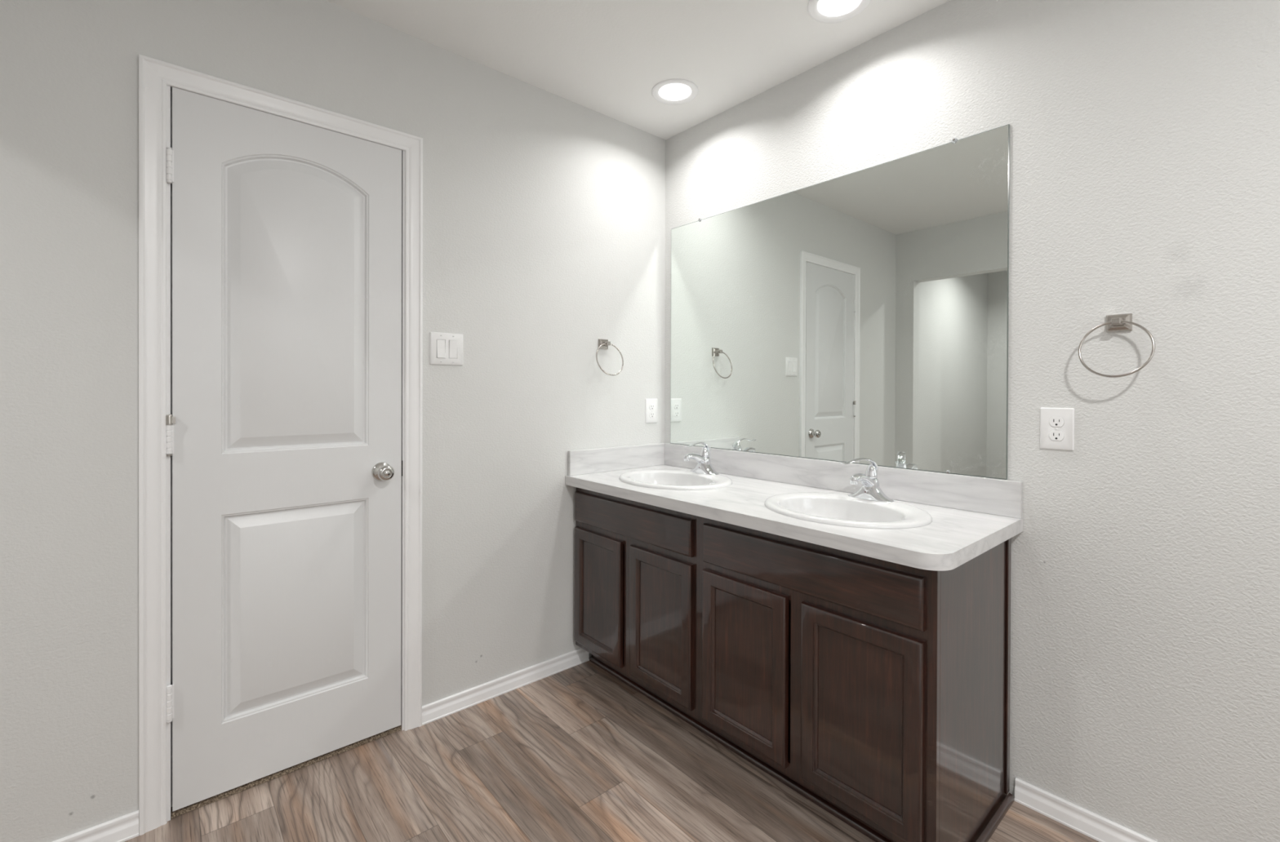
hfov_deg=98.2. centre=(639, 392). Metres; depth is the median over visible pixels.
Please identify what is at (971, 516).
countertop
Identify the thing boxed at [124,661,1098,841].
floor
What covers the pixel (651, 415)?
receptacle
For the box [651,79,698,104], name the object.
recessed light
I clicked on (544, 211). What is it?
wall
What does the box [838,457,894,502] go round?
faucet
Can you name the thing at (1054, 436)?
receptacle
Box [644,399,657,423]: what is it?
electrical outlet
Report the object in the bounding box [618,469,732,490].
washbasin
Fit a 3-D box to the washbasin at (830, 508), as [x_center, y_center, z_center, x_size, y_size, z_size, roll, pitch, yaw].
[0.638,0.432,1.742,0.432,0.152,0.506,0,0,-41]
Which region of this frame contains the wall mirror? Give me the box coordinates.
[670,124,1009,479]
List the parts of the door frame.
casing, head casing, casing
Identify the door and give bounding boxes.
[165,87,401,812]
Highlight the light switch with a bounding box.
[429,332,462,365]
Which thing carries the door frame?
attached to the wall at (544, 211)
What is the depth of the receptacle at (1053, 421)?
1.57 m
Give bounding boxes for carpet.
[170,725,401,818]
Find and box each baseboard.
[52,810,138,841]
[422,648,589,725]
[1014,777,1156,841]
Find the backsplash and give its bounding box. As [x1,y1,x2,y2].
[664,443,1022,519]
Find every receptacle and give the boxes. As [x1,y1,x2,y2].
[648,404,654,409]
[648,412,654,417]
[1048,417,1064,426]
[1048,431,1064,441]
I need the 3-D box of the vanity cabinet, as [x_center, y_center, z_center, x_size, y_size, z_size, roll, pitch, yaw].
[0.410,0.807,2.040,0.555,0.798,1.522,0,0,-41]
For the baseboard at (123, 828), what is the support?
attached to the wall at (544, 211)
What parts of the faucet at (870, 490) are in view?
lever, spout, handle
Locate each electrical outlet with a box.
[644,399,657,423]
[1040,407,1074,450]
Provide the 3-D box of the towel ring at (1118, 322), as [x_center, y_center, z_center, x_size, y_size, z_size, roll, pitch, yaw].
[1.245,-0.123,1.448,0.076,0.169,0.154,0,0,-41]
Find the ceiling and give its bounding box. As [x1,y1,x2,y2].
[325,0,950,139]
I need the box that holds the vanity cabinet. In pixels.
[574,487,1013,841]
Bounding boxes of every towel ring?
[595,338,623,376]
[1078,313,1155,377]
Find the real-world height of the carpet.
0.014 m
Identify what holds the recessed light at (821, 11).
in the ceiling
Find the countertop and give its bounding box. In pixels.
[565,443,1023,571]
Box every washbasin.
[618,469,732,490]
[764,492,932,528]
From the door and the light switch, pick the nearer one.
the door
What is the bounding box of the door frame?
[138,53,422,835]
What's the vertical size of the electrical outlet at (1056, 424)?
0.119 m
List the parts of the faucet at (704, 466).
lever, spout, handle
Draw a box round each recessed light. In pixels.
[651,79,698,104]
[807,0,871,22]
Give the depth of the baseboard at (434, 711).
2.20 m
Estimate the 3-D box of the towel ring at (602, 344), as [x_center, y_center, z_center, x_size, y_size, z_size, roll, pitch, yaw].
[-0.146,-0.159,2.512,0.154,0.169,0.076,0,0,-41]
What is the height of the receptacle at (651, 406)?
0.029 m
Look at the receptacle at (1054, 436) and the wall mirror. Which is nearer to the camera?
the receptacle at (1054, 436)
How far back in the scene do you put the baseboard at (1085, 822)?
1.54 m
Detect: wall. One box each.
[0,0,665,841]
[664,0,1279,841]
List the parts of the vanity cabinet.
panel, cabinet door, wall panel, drawer, panel, cabinet door, shoe moulding, panel, cabinet door, panel, drawer, panel, cabinet door, panel, shoe moulding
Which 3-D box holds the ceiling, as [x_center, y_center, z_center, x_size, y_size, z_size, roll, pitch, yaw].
[-0.305,-1.311,-0.065,4.620,0.100,3.970,0,0,-41]
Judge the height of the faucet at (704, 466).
0.138 m
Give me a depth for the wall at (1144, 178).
1.47 m
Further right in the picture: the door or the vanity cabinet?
the vanity cabinet
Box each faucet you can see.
[683,441,718,475]
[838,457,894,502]

